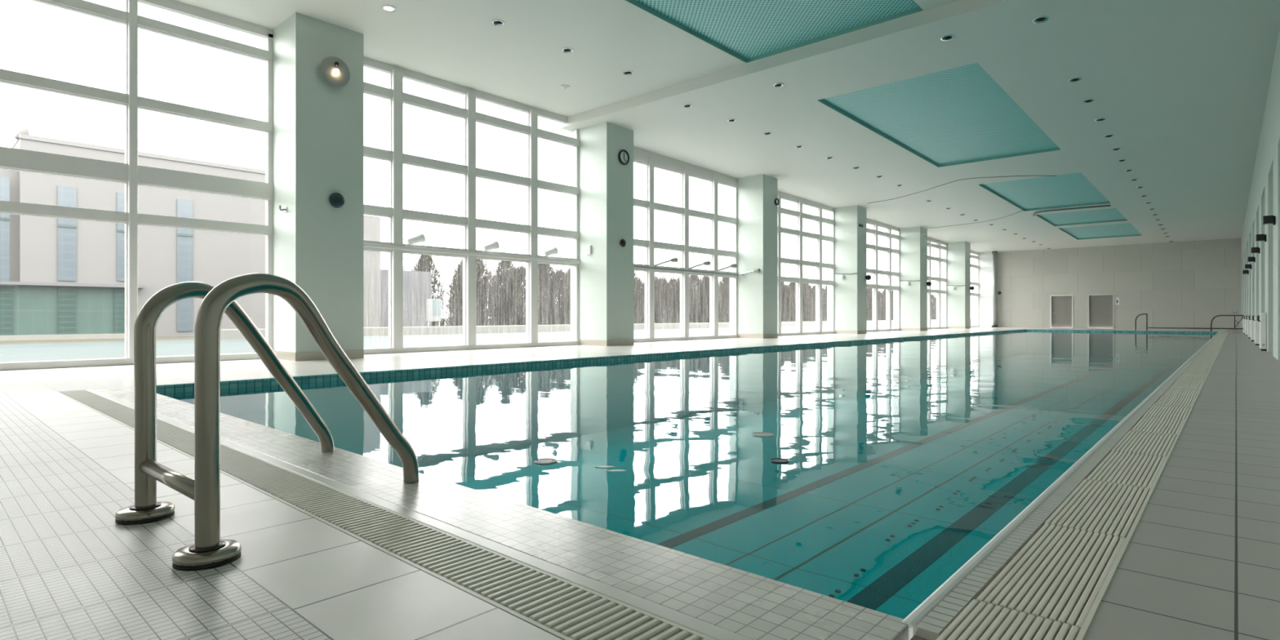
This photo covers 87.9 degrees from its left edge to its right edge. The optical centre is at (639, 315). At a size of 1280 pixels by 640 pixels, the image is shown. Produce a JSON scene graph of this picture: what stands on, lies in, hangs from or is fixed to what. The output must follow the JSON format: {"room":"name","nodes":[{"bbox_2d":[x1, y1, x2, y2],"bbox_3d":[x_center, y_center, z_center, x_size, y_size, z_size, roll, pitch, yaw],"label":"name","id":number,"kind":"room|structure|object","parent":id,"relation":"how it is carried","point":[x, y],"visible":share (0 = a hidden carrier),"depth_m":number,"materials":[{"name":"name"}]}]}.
{"room":"indoor swimming pool","nodes":[
{"label":"indoor swimming pool","id":0,"kind":"room"},
{"bbox_2d":[0,327,1279,639],"bbox_3d":[11.749,0.950,23.047,15.700,0.200,58.000,0,0,42],"label":"floor","id":1,"kind":"structure","parent":0,"point":[68,571],"depth_m":2.48,"materials":[{"name":"tile"}]},
{"bbox_2d":[0,0,273,370],"bbox_3d":[-9.680,-2.515,10.602,0.210,6.730,7.050,0,0,42],"label":"window","id":2,"kind":"structure","parent":1,"relation":"on","point":[129,173],"depth_m":11.53,"materials":[{"name":"metal"}]},
{"bbox_2d":[115,273,418,571],"bbox_3d":[-1.645,0.348,3.193,0.961,1.019,1.913,0,0,8],"label":"pool handrail","id":3,"kind":"object","parent":1,"relation":"on","point":[208,551],"visible":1,"depth_m":2.75,"materials":[{"name":"silver metal"}]},
{"bbox_2d":[272,12,364,360],"bbox_3d":[-6.567,-2.440,13.410,1.512,6.580,1.312,0,0,42],"label":"pillar","id":4,"kind":"structure","parent":1,"relation":"on","point":[317,133],"depth_m":12.85,"materials":[{"name":"paint"}]},
{"bbox_2d":[320,56,350,86],"bbox_3d":[-5.910,-4.726,12.885,0.190,0.570,0.570,0,0,42],"label":"wall lamp","id":5,"kind":"object","parent":4,"relation":"attached to","point":[335,71],"visible":1,"depth_m":12.85,"materials":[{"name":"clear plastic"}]},
{"bbox_2d":[328,192,344,208],"bbox_3d":[-5.913,-2.248,12.953,0.095,0.300,0.300,0,0,42],"label":"wall speaker","id":6,"kind":"object","parent":4,"relation":"attached to","point":[336,200],"visible":1,"depth_m":12.91,"materials":[{"name":"black plastic"}]},
{"bbox_2d":[57,389,716,639],"bbox_3d":[-3.029,0.948,4.462,9.130,0.204,0.265,0,0,42],"label":"drain grate","id":7,"kind":"object","parent":1,"relation":"in","point":[567,610],"visible":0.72,"depth_m":2.33,"materials":[{"name":"plastic"}]},
{"bbox_2d":[363,56,580,354],"bbox_3d":[-4.125,-2.515,16.769,0.240,6.730,6.950,0,0,42],"label":"window","id":8,"kind":"structure","parent":1,"relation":"on","point":[395,156],"depth_m":16.53,"materials":[{"name":"metal"}]},
{"bbox_2d":[403,233,425,246],"bbox_3d":[-5.263,-1.754,15.316,0.620,0.325,0.210,0,0,-33],"label":"floodlight","id":9,"kind":"object","parent":8,"relation":"on","point":[420,237],"visible":1,"depth_m":15.31,"materials":[{"name":"metal"}]},
{"bbox_2d":[475,240,499,253],"bbox_3d":[-3.875,-1.754,16.863,0.620,0.325,0.210,0,0,-33],"label":"floodlight","id":10,"kind":"object","parent":8,"relation":"on","point":[495,245],"visible":1,"depth_m":16.85,"materials":[{"name":"metal"}]},
{"bbox_2d":[537,246,558,257],"bbox_3d":[-2.557,-1.754,18.332,0.620,0.325,0.210,0,0,-33],"label":"floodlight","id":11,"kind":"object","parent":8,"relation":"on","point":[553,251],"visible":1,"depth_m":18.32,"materials":[{"name":"metal"}]},
{"bbox_2d":[570,121,634,346],"bbox_3d":[-1.117,-2.308,19.483,1.512,6.316,1.132,0,0,42],"label":"pillar","id":12,"kind":"structure","parent":1,"relation":"on","point":[606,184],"depth_m":18.98,"materials":[{"name":"paint"}]},
{"bbox_2d":[585,244,591,254],"bbox_3d":[-1.476,-1.881,19.010,0.200,0.260,0.075,0,0,42],"label":"thermostat","id":13,"kind":"object","parent":12,"relation":"attached to","point":[588,248],"visible":1,"depth_m":18.97,"materials":[{"name":"white plastic"}]},
{"bbox_2d":[619,239,626,247],"bbox_3d":[-0.486,-2.077,19.005,0.090,0.230,0.230,0,0,42],"label":"wall speaker","id":14,"kind":"object","parent":12,"relation":"attached to","point":[622,242],"visible":1,"depth_m":18.95,"materials":[{"name":"black plastic"}]},
{"bbox_2d":[617,149,629,164],"bbox_3d":[-0.462,-4.540,19.053,0.060,0.430,0.430,0,0,42],"label":"wall clock","id":15,"kind":"object","parent":12,"relation":"attached to","point":[623,156],"visible":1,"depth_m":19.03,"materials":[{"name":"black plastic"}]},
{"bbox_2d":[633,146,738,342],"bbox_3d":[1.318,-2.308,22.848,0.220,6.316,7.130,0,0,42],"label":"window","id":16,"kind":"structure","parent":1,"relation":"on","point":[651,160],"depth_m":23.03,"materials":[{"name":"metal"}]},
{"bbox_2d":[653,257,678,267],"bbox_3d":[0.837,-1.763,22.017,0.978,0.365,0.168,0,0,-32],"label":"lamp","id":17,"kind":"object","parent":16,"relation":"on","point":[673,260],"visible":1,"depth_m":22.06,"materials":[{"name":"silver metal"}]},
{"bbox_2d":[688,261,710,270],"bbox_3d":[2.064,-1.763,23.384,0.978,0.365,0.168,0,0,-32],"label":"lamp","id":18,"kind":"object","parent":16,"relation":"on","point":[705,263],"visible":1,"depth_m":23.44,"materials":[{"name":"silver metal"}]},
{"bbox_2d":[716,263,737,272],"bbox_3d":[3.190,-1.763,24.638,0.978,0.365,0.168,0,0,-32],"label":"lamp","id":19,"kind":"object","parent":16,"relation":"on","point":[734,265],"visible":1,"depth_m":24.71,"materials":[{"name":"silver metal"}]},
{"bbox_2d":[156,328,1218,618],"bbox_3d":[12.418,1.727,21.674,9.330,1.746,45.350,0,0,42],"label":"basin","id":20,"kind":"object","parent":1,"relation":"in","point":[696,481],"visible":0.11,"depth_m":10.47,"materials":[{"name":"teal tile"}]},
{"bbox_2d":[94,386,908,639],"bbox_3d":[-2.768,0.880,4.753,9.130,0.060,0.391,0,0,42],"label":"coping","id":21,"kind":"object","parent":20,"relation":"on","point":[746,604],"visible":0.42,"depth_m":2.37,"materials":[{"name":"tile"}]},
{"bbox_2d":[86,389,751,639],"bbox_3d":[-2.920,0.949,4.584,9.130,0.202,0.063,0,0,42],"label":"trim","id":22,"kind":"structure","parent":21,"relation":"attached to","point":[717,633],"depth_m":2.36,"materials":[{"name":"tile"}]},
{"bbox_2d":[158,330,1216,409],"bbox_3d":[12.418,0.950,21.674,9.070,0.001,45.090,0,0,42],"label":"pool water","id":23,"kind":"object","parent":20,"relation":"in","point":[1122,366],"visible":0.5,"depth_m":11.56,"materials":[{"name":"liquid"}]},
{"bbox_2d":[533,457,557,465],"bbox_3d":[-0.613,0.948,4.316,0.153,0.012,0.153,0,0,42],"label":"strainer","id":24,"kind":"object","parent":23,"relation":"on","point":[545,461],"visible":1,"depth_m":4.30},
{"bbox_2d":[751,431,774,437],"bbox_3d":[0.981,0.948,5.293,0.173,0.012,0.173,0,0,42],"label":"strainer","id":25,"kind":"object","parent":23,"relation":"on","point":[762,434],"visible":1,"depth_m":5.27,"materials":[{"name":"plastic"}]},
{"bbox_2d":[769,457,789,463],"bbox_3d":[0.909,0.948,4.335,0.122,0.012,0.122,0,0,42],"label":"strainer","id":26,"kind":"object","parent":23,"relation":"on","point":[775,460],"visible":1,"depth_m":4.33,"materials":[{"name":"plastic"}]},
{"bbox_2d":[729,173,777,338],"bbox_3d":[4.370,-2.233,25.597,1.512,6.165,1.062,0,0,42],"label":"pillar","id":27,"kind":"structure","parent":1,"relation":"on","point":[757,209],"depth_m":25.14,"materials":[{"name":"paint"}]},
{"bbox_2d":[740,268,760,275],"bbox_3d":[4.157,-1.641,24.986,0.168,0.243,0.861,0,0,-43],"label":"lamp","id":28,"kind":"object","parent":27,"relation":"attached to","point":[756,270],"visible":1,"depth_m":24.82,"materials":[{"name":"silver metal"}]},
{"bbox_2d":[777,191,835,336],"bbox_3d":[6.801,-2.232,28.966,0.210,6.165,7.200,0,0,42],"label":"window","id":29,"kind":"structure","parent":1,"relation":"on","point":[798,213],"depth_m":29.38,"materials":[{"name":"metal"}]},
{"bbox_2d":[826,205,866,333],"bbox_3d":[9.881,-2.157,31.737,1.512,6.014,1.062,0,0,42],"label":"pillar","id":30,"kind":"structure","parent":1,"relation":"on","point":[851,239],"depth_m":31.30,"materials":[{"name":"paint"}]},
{"bbox_2d":[866,217,900,332],"bbox_3d":[12.312,-2.157,35.106,0.210,6.014,7.200,0,0,42],"label":"window","id":31,"kind":"structure","parent":1,"relation":"on","point":[888,287],"depth_m":36.45,"materials":[{"name":"metal"}]},
{"bbox_2d":[893,226,927,330],"bbox_3d":[15.424,-2.082,37.914,1.512,5.863,1.162,0,0,42],"label":"pillar","id":32,"kind":"structure","parent":1,"relation":"on","point":[913,240],"depth_m":37.43,"materials":[{"name":"paint"}]},
{"bbox_2d":[927,236,947,328],"bbox_3d":[17.855,-2.081,41.283,0.210,5.863,7.100,0,0,42],"label":"window","id":33,"kind":"structure","parent":1,"relation":"on","point":[938,259],"depth_m":42.73,"materials":[{"name":"metal"}]},
{"bbox_2d":[941,241,970,328],"bbox_3d":[20.935,-2.006,44.054,1.512,5.712,1.162,0,0,42],"label":"pillar","id":34,"kind":"structure","parent":1,"relation":"on","point":[958,254],"depth_m":43.56,"materials":[{"name":"paint"}]},
{"bbox_2d":[991,251,997,327],"bbox_3d":[25.799,-1.917,48.330,0.400,5.534,0.400,0,0,42],"label":"column","id":35,"kind":"structure","parent":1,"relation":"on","point":[994,253],"depth_m":48.26,"materials":[{"name":"paint"}]},
{"bbox_2d":[902,331,1228,639],"bbox_3d":[15.717,0.947,18.257,0.394,0.206,45.830,0,0,42],"label":"drain grate","id":36,"kind":"object","parent":1,"relation":"in","point":[1046,574],"visible":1,"depth_m":2.46,"materials":[{"name":"beige plastic"}]},
{"bbox_2d":[1134,313,1147,330],"bbox_3d":[28.484,0.366,37.750,0.567,0.968,0.053,0,0,42],"label":"pool handrail","id":37,"kind":"object","parent":1,"relation":"on","point":[1142,313],"visible":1,"depth_m":37.58,"materials":[{"name":"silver metal"}]},
{"bbox_2d":[1148,315,1243,331],"bbox_3d":[30.204,0.405,36.206,3.993,0.891,0.057,0,0,42],"label":"pool handrail","id":38,"kind":"object","parent":1,"relation":"on","point":[1211,328],"visible":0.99,"depth_m":35.71,"materials":[{"name":"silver metal"}]},
{"bbox_2d":[1243,315,1247,336],"bbox_3d":[25.547,0.422,27.997,0.155,0.855,1.000,0,0,42],"label":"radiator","id":39,"kind":"object","parent":1,"relation":"on","point":[1244,317],"visible":0.64,"depth_m":27.63,"materials":[{"name":"white metal"}]},
{"bbox_2d":[1245,315,1250,338],"bbox_3d":[23.005,0.422,25.106,0.155,0.855,1.000,0,0,42],"label":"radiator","id":40,"kind":"object","parent":1,"relation":"on","point":[1246,317],"visible":0.67,"depth_m":24.74,"materials":[{"name":"white metal"}]},
{"bbox_2d":[1248,315,1254,341],"bbox_3d":[20.462,0.422,22.215,0.155,0.855,1.000,0,0,42],"label":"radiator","id":41,"kind":"object","parent":1,"relation":"on","point":[1250,317],"visible":0.78,"depth_m":21.85,"materials":[{"name":"white metal"}]},
{"bbox_2d":[1252,315,1259,345],"bbox_3d":[17.919,0.422,19.324,0.155,0.855,1.000,0,0,42],"label":"radiator","id":42,"kind":"object","parent":1,"relation":"on","point":[1256,324],"visible":0.81,"depth_m":18.95,"materials":[{"name":"white metal"}]},
{"bbox_2d":[1257,312,1266,351],"bbox_3d":[15.373,0.390,16.430,0.155,0.920,1.008,0,0,42],"label":"radiator","id":43,"kind":"object","parent":1,"relation":"on","point":[1262,318],"visible":1,"depth_m":16.05,"materials":[{"name":"white metal"}]},
{"bbox_2d":[175,0,1279,252],"bbox_3d":[11.778,-5.423,23.155,15.800,1.514,58.200,0,0,42],"label":"ceiling","id":44,"kind":"structure","parent":0,"point":[1181,86],"depth_m":15.68,"materials":[{"name":"paint"}]},
{"bbox_2d":[381,4,395,12],"bbox_3d":[-4.641,-5.673,12.272,0.256,0.022,0.256,0,0,42],"label":"recessed light","id":45,"kind":"object","parent":44,"relation":"in","point":[389,8],"visible":1,"depth_m":12.27,"materials":[{"name":"silver metal"}]},
{"bbox_2d":[491,19,504,26],"bbox_3d":[-2.749,-5.663,12.874,0.256,0.078,0.256,0,0,42],"label":"recessed light","id":46,"kind":"object","parent":44,"relation":"in","point":[499,22],"visible":1,"depth_m":12.83,"materials":[{"name":"silver metal"}]},
{"bbox_2d":[561,47,573,53],"bbox_3d":[-1.550,-5.663,14.207,0.256,0.078,0.256,0,0,42],"label":"recessed light","id":47,"kind":"object","parent":44,"relation":"in","point":[567,50],"visible":1,"depth_m":14.16,"materials":[{"name":"black plastic"}]},
{"bbox_2d":[625,0,923,62],"bbox_3d":[0.791,-5.751,10.261,3.870,0.138,9.130,0,0,42],"label":"ceiling panel","id":48,"kind":"object","parent":44,"relation":"attached to","point":[747,30],"visible":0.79,"depth_m":12.89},
{"bbox_2d":[817,62,1061,167],"bbox_3d":[8.830,-5.366,18.747,3.700,0.304,9.100,0,0,42],"label":"ceiling panel","id":49,"kind":"object","parent":44,"relation":"attached to","point":[959,115],"visible":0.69,"depth_m":18.07,"materials":[{"name":"metal"}]},
{"bbox_2d":[940,34,955,40],"bbox_3d":[5.980,-5.392,12.920,0.256,0.078,0.256,0,-1,42],"label":"recessed light","id":50,"kind":"object","parent":44,"relation":"in","point":[952,37],"visible":1,"depth_m":12.88,"materials":[{"name":"black plastic"}]},
{"bbox_2d":[868,175,1056,203],"bbox_3d":[12.123,-5.138,26.721,1.841,0.074,7.655,0,0,-40],"label":"trim","id":51,"kind":"structure","parent":44,"relation":"attached to","point":[1013,175],"depth_m":24.93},
{"bbox_2d":[928,209,1023,228],"bbox_3d":[17.724,-4.972,34.703,0.943,0.087,6.270,0,0,-17],"label":"trim","id":52,"kind":"structure","parent":44,"relation":"attached to","point":[1023,210],"depth_m":35.05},
{"bbox_2d":[1032,16,1048,23],"bbox_3d":[7.307,-5.386,12.118,0.256,0.078,0.256,0,-1,42],"label":"recessed light","id":53,"kind":"object","parent":44,"relation":"in","point":[1043,18],"visible":1,"depth_m":12.07,"materials":[{"name":"black plastic"}]},
{"bbox_2d":[977,172,1110,211],"bbox_3d":[17.120,-5.141,27.834,3.400,0.279,7.700,0,0,42],"label":"ceiling panel","id":54,"kind":"object","parent":44,"relation":"attached to","point":[1073,189],"visible":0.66,"depth_m":27.81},
{"bbox_2d":[1033,204,1111,216],"bbox_3d":[19.875,-4.948,31.104,0.997,0.080,3.485,0,0,-29],"label":"rail","id":55,"kind":"object","parent":44,"relation":"attached to","point":[1034,213],"visible":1,"depth_m":30.71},
{"bbox_2d":[1068,77,1081,82],"bbox_3d":[9.820,-5.317,14.999,0.256,0.078,0.256,0,-1,42],"label":"recessed light","id":56,"kind":"object","parent":44,"relation":"in","point":[1077,78],"visible":1,"depth_m":14.95,"materials":[{"name":"black plastic"}]},
{"bbox_2d":[1035,208,1127,226],"bbox_3d":[22.319,-5.000,33.515,3.250,0.224,4.700,0,0,42],"label":"ceiling panel","id":57,"kind":"object","parent":44,"relation":"attached to","point":[1110,215],"visible":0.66,"depth_m":33.86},
{"bbox_2d":[1058,222,1142,239],"bbox_3d":[26.593,-4.883,38.278,3.250,0.250,6.100,0,0,42],"label":"ceiling panel","id":58,"kind":"object","parent":44,"relation":"attached to","point":[1127,229],"visible":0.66,"depth_m":38.65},
{"bbox_2d":[973,252,992,327],"bbox_3d":[25.575,-2.100,49.270,1.450,5.900,0.500,0,0,42],"label":"wall","id":59,"kind":"structure","parent":0,"point":[985,259],"depth_m":49.07,"materials":[{"name":"white paint"}]},
{"bbox_2d":[970,250,979,327],"bbox_3d":[23.049,-2.014,47.069,0.210,5.729,6.150,0,0,42],"label":"window","id":60,"kind":"structure","parent":59,"relation":"in","point":[976,257],"depth_m":49.26,"materials":[{"name":"metal"}]},
{"bbox_2d":[972,238,1241,329],"bbox_3d":[31.219,-2.600,44.742,16.300,7.300,0.300,0,0,42],"label":"wall","id":61,"kind":"structure","parent":0,"point":[1189,283],"depth_m":43.59,"materials":[{"name":"paint"}]},
{"bbox_2d":[1050,294,1072,328],"bbox_3d":[29.393,-0.290,46.293,1.350,2.280,0.230,0,0,42],"label":"door","id":62,"kind":"structure","parent":61,"relation":"in","point":[1061,305],"depth_m":46.31,"materials":[{"name":"grey metal"}]},
{"bbox_2d":[1088,293,1114,328],"bbox_3d":[31.079,-0.290,44.780,1.460,2.280,0.230,0,0,42],"label":"door","id":63,"kind":"structure","parent":61,"relation":"in","point":[1100,307],"depth_m":44.78,"materials":[{"name":"metal"}]},
{"bbox_2d":[1241,27,1279,359],"bbox_3d":[17.271,-2.600,18.091,0.500,7.300,58.008,0,0,41],"label":"wall","id":64,"kind":"structure","parent":0,"point":[1260,288],"depth_m":15.59,"materials":[{"name":"paint"}]},
{"bbox_2d":[1247,256,1255,262],"bbox_3d":[20.317,-1.860,22.076,0.190,0.180,0.220,0,0,42],"label":"wall light","id":65,"kind":"object","parent":64,"relation":"attached to","point":[1252,259],"visible":1,"depth_m":22.00,"materials":[{"name":"black plastic"}]},
{"bbox_2d":[1250,247,1260,253],"bbox_3d":[17.774,-1.880,19.186,0.190,0.180,0.220,0,0,42],"label":"wall light","id":66,"kind":"object","parent":64,"relation":"attached to","point":[1253,250],"visible":1,"depth_m":19.11,"materials":[{"name":"black plastic"}]},
{"bbox_2d":[1255,234,1266,241],"bbox_3d":[15.231,-1.900,16.294,0.190,0.180,0.220,0,0,42],"label":"wall light","id":67,"kind":"object","parent":64,"relation":"attached to","point":[1259,237],"visible":1,"depth_m":16.22,"materials":[{"name":"black plastic"}]},
{"bbox_2d":[1262,215,1275,225],"bbox_3d":[12.688,-1.920,13.403,0.190,0.180,0.220,0,0,42],"label":"wall light","id":68,"kind":"object","parent":64,"relation":"attached to","point":[1266,220],"visible":1,"depth_m":13.33,"materials":[{"name":"black plastic"}]},
{"label":"outside","id":69,"kind":"structure","parent":0,"visible":0},
{"bbox_2d":[0,318,972,344],"bbox_3d":[-34.367,1.130,124.900,162.000,0.440,380.000,0,0,42],"label":"grass","id":70,"kind":"structure","parent":69,"point":[177,338],"depth_m":24.00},
{"bbox_2d":[0,120,380,341],"bbox_3d":[-33.734,-3.279,21.701,13.000,8.378,47.238,0,0,42],"label":"building","id":71,"kind":"structure","parent":70,"relation":"on","point":[60,278],"depth_m":26.91,"materials":[{"name":"beige concrete"}]},
{"bbox_2d":[14,120,29,139],"bbox_3d":[-23.594,-7.067,25.363,0.408,0.803,0.400,0,0,20],"label":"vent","id":72,"kind":"object","parent":71,"relation":"attached to","point":[24,129],"depth_m":25.34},
{"bbox_2d":[380,269,431,327],"bbox_3d":[-16.751,-0.856,41.223,8.000,3.533,3.684,0,0,42],"label":"outbuilding","id":73,"kind":"structure","parent":70,"relation":"on","point":[416,284],"depth_m":38.98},
{"bbox_2d":[403,254,417,271],"bbox_3d":[-18.029,-1.962,51.968,4.439,5.957,3.169,0,0,-5],"label":"tree","id":74,"kind":"object","parent":70,"relation":"on","point":[409,264],"visible":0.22,"depth_m":51.58,"materials":[{"name":"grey plant"}]},
{"bbox_2d":[408,244,448,326],"bbox_3d":[-15.094,-1.970,46.714,3.232,6.050,3.184,0,0,19],"label":"thicket","id":75,"kind":"object","parent":70,"relation":"on","point":[425,263],"visible":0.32,"depth_m":46.47,"materials":[{"name":"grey plant"}]},
{"bbox_2d":[426,298,440,326],"bbox_3d":[-10.872,0.014,35.040,0.110,1.792,0.807,0,0,42],"label":"notice board","id":76,"kind":"object","parent":70,"relation":"on","point":[433,306],"visible":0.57,"depth_m":34.97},
{"bbox_2d":[442,260,484,326],"bbox_3d":[-11.781,-1.475,44.791,3.158,5.011,3.205,0,0,19],"label":"thicket","id":77,"kind":"object","parent":70,"relation":"on","point":[451,293],"visible":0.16,"depth_m":44.35,"materials":[{"name":"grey plant"}]},
{"bbox_2d":[446,257,487,326],"bbox_3d":[-12.790,-2.067,49.282,3.307,6.256,3.258,0,0,19],"label":"thicket","id":78,"kind":"object","parent":70,"relation":"on","point":[461,259],"visible":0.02,"depth_m":48.96,"materials":[{"name":"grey plant"}]},
{"bbox_2d":[448,258,502,326],"bbox_3d":[-10.189,-1.510,41.102,3.361,5.085,3.311,0,0,19],"label":"thicket","id":79,"kind":"object","parent":70,"relation":"on","point":[482,303],"visible":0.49,"depth_m":40.69,"materials":[{"name":"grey plant"}]},
{"bbox_2d":[482,242,508,312],"bbox_3d":[-12.674,-2.589,57.159,5.395,7.247,3.884,0,0,17],"label":"tree","id":80,"kind":"object","parent":70,"relation":"on","point":[486,265],"visible":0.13,"depth_m":57.05,"materials":[{"name":"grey plant"}]},
{"bbox_2d":[487,250,523,323],"bbox_3d":[-10.438,-2.077,51.872,3.076,6.276,3.122,0,0,19],"label":"thicket","id":81,"kind":"object","parent":70,"relation":"on","point":[503,265],"visible":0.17,"depth_m":51.46,"materials":[{"name":"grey plant"}]},
{"bbox_2d":[487,267,525,325],"bbox_3d":[-9.431,-1.292,47.383,3.125,4.627,3.079,0,0,19],"label":"thicket","id":82,"kind":"object","parent":70,"relation":"on","point":[500,281],"visible":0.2,"depth_m":47.02,"materials":[{"name":"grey plant"}]},
{"bbox_2d":[497,262,545,325],"bbox_3d":[-7.859,-1.282,43.621,3.236,4.605,3.285,0,0,19],"label":"thicket","id":83,"kind":"object","parent":70,"relation":"on","point":[519,273],"visible":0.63,"depth_m":43.15,"materials":[{"name":"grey plant"}]},
{"bbox_2d":[537,263,564,324],"bbox_3d":[-7.173,-1.803,49.925,3.244,5.700,3.293,0,0,19],"label":"thicket","id":84,"kind":"object","parent":70,"relation":"on","point":[544,270],"visible":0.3,"depth_m":49.49,"materials":[{"name":"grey plant"}]},
{"bbox_2d":[539,265,570,324],"bbox_3d":[-5.578,-1.268,46.236,3.190,4.576,3.142,0,0,19],"label":"thicket","id":85,"kind":"object","parent":70,"relation":"on","point":[557,282],"visible":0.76,"depth_m":45.71,"materials":[{"name":"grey plant"}]},
{"bbox_2d":[220,319,972,339],"bbox_3d":[31.816,0.830,77.596,0.300,0.640,142.000,0,0,42],"label":"wall","id":86,"kind":"structure","parent":70,"relation":"on","point":[225,334],"depth_m":33.58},
{"bbox_2d":[633,271,644,324],"bbox_3d":[-0.898,-1.549,51.349,3.312,5.168,3.263,0,0,19],"label":"thicket","id":87,"kind":"object","parent":70,"relation":"on","point":[637,315],"visible":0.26,"depth_m":50.95,"materials":[{"name":"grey plant"}]},
{"bbox_2d":[633,277,644,322],"bbox_3d":[-0.259,-1.258,57.630,3.067,4.555,3.113,0,0,19],"label":"thicket","id":88,"kind":"object","parent":70,"relation":"on","point":[641,282],"visible":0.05,"depth_m":57.44,"materials":[{"name":"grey plant"}]},
{"bbox_2d":[633,253,659,284],"bbox_3d":[-0.704,-2.989,71.115,4.328,8.076,6.012,0,0,40],"label":"tree","id":89,"kind":"object","parent":70,"relation":"on","point":[638,253],"visible":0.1,"depth_m":70.89,"materials":[{"name":"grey plant"}]},
{"bbox_2d":[640,276,675,323],"bbox_3d":[1.381,-1.164,53.963,3.129,4.357,3.176,0,0,19],"label":"thicket","id":90,"kind":"object","parent":70,"relation":"on","point":[659,311],"visible":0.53,"depth_m":53.49,"materials":[{"name":"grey plant"}]},
{"bbox_2d":[654,275,676,321],"bbox_3d":[2.045,-1.378,60.198,3.058,4.808,3.104,0,0,19],"label":"thicket","id":91,"kind":"object","parent":70,"relation":"on","point":[665,281],"visible":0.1,"depth_m":59.95,"materials":[{"name":"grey plant"}]},
{"bbox_2d":[666,275,679,308],"bbox_3d":[3.388,-1.589,67.279,3.162,5.252,3.210,0,0,19],"label":"thicket","id":92,"kind":"object","parent":70,"relation":"on","point":[672,277],"visible":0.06,"depth_m":66.97,"materials":[{"name":"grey plant"}]},
{"bbox_2d":[665,274,701,323],"bbox_3d":[3.637,-1.412,56.507,3.366,4.878,3.316,0,0,19],"label":"thicket","id":93,"kind":"object","parent":70,"relation":"on","point":[676,317],"visible":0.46,"depth_m":56.12,"materials":[{"name":"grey plant"}]},
{"bbox_2d":[672,275,699,321],"bbox_3d":[4.372,-1.638,62.836,3.275,5.354,3.324,0,0,19],"label":"thicket","id":94,"kind":"object","parent":70,"relation":"on","point":[691,275],"visible":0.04,"depth_m":62.59,"materials":[{"name":"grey plant"}]},
{"bbox_2d":[690,275,700,315],"bbox_3d":[5.670,-1.983,69.776,3.087,6.078,3.134,0,0,19],"label":"thicket","id":95,"kind":"object","parent":70,"relation":"on","point":[696,277],"visible":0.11,"depth_m":69.45,"materials":[{"name":"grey plant"}]},
{"bbox_2d":[691,275,724,323],"bbox_3d":[5.990,-1.453,59.100,3.262,4.966,3.311,0,0,19],"label":"thicket","id":96,"kind":"object","parent":70,"relation":"on","point":[705,281],"visible":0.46,"depth_m":58.64,"materials":[{"name":"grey plant"}]},
{"bbox_2d":[718,284,729,322],"bbox_3d":[8.318,-1.033,61.620,3.134,4.082,3.087,0,0,19],"label":"thicket","id":97,"kind":"object","parent":70,"relation":"on","point":[726,294],"visible":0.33,"depth_m":61.22,"materials":[{"name":"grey plant"}]},
{"bbox_2d":[718,269,729,316],"bbox_3d":[9.005,-1.888,67.923,3.295,5.878,3.246,0,0,19],"label":"thicket","id":98,"kind":"object","parent":70,"relation":"on","point":[725,281],"visible":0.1,"depth_m":67.58,"materials":[{"name":"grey plant"}]},
{"bbox_2d":[718,257,729,282],"bbox_3d":[10.693,-3.557,85.461,4.132,9.253,5.740,0,0,-28],"label":"tree","id":99,"kind":"object","parent":70,"relation":"on","point":[728,268],"visible":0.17,"depth_m":84.88,"materials":[{"name":"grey plant"}]},
{"bbox_2d":[781,283,795,321],"bbox_3d":[15.161,-1.230,69.344,3.131,4.496,3.085,0,0,19],"label":"thicket","id":100,"kind":"object","parent":70,"relation":"on","point":[786,292],"visible":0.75,"depth_m":68.80,"materials":[{"name":"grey plant"}]},
{"bbox_2d":[788,282,804,317],"bbox_3d":[18.175,-1.758,78.170,3.122,5.605,3.170,0,0,19],"label":"thicket","id":101,"kind":"object","parent":70,"relation":"on","point":[793,285],"visible":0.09,"depth_m":77.92,"materials":[{"name":"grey plant"}]},
{"bbox_2d":[789,283,815,321],"bbox_3d":[17.512,-1.450,71.937,3.171,4.958,3.218,0,0,19],"label":"thicket","id":102,"kind":"object","parent":70,"relation":"on","point":[809,300],"visible":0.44,"depth_m":71.40,"materials":[{"name":"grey plant"}]},
{"bbox_2d":[790,266,823,287],"bbox_3d":[24.375,-3.518,97.540,5.450,9.171,5.057,0,0,-12],"label":"tree","id":103,"kind":"object","parent":70,"relation":"on","point":[804,273],"visible":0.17,"depth_m":97.78,"materials":[{"name":"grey plant"}]},
{"bbox_2d":[804,284,826,321],"bbox_3d":[19.816,-1.385,74.504,3.102,4.822,3.149,0,0,19],"label":"thicket","id":104,"kind":"object","parent":70,"relation":"on","point":[824,308],"visible":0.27,"depth_m":74.06,"materials":[{"name":"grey plant"}]},
{"bbox_2d":[866,288,879,320],"bbox_3d":[29.009,-1.325,84.748,3.305,4.696,3.409,0,0,42],"label":"thicket","id":105,"kind":"object","parent":70,"relation":"on","point":[869,299],"visible":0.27,"depth_m":84.15,"materials":[{"name":"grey plant"}]},
{"bbox_2d":[866,289,885,320],"bbox_3d":[31.318,-1.244,87.294,3.405,4.525,3.302,0,0,42],"label":"thicket","id":106,"kind":"object","parent":70,"relation":"on","point":[881,296],"visible":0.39,"depth_m":86.65,"materials":[{"name":"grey plant"}]},
{"bbox_2d":[880,291,893,319],"bbox_3d":[33.618,-1.227,89.883,3.267,4.490,3.370,0,0,42],"label":"thicket","id":107,"kind":"object","parent":70,"relation":"on","point":[884,295],"visible":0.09,"depth_m":89.40,"materials":[{"name":"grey plant"}]},
{"bbox_2d":[931,293,936,319],"bbox_3d":[45.140,-1.305,102.720,3.123,4.654,3.221,0,0,42],"label":"thicket","id":108,"kind":"object","parent":70,"relation":"on","point":[933,297],"visible":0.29,"depth_m":102.02,"materials":[{"name":"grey plant"}]},
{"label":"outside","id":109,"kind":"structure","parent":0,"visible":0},
{"bbox_2d":[0,321,972,362],"bbox_3d":[17.618,1.065,51.372,13.600,0.370,220.000,0,0,42],"label":"ground","id":110,"kind":"structure","parent":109,"point":[91,350],"depth_m":19.97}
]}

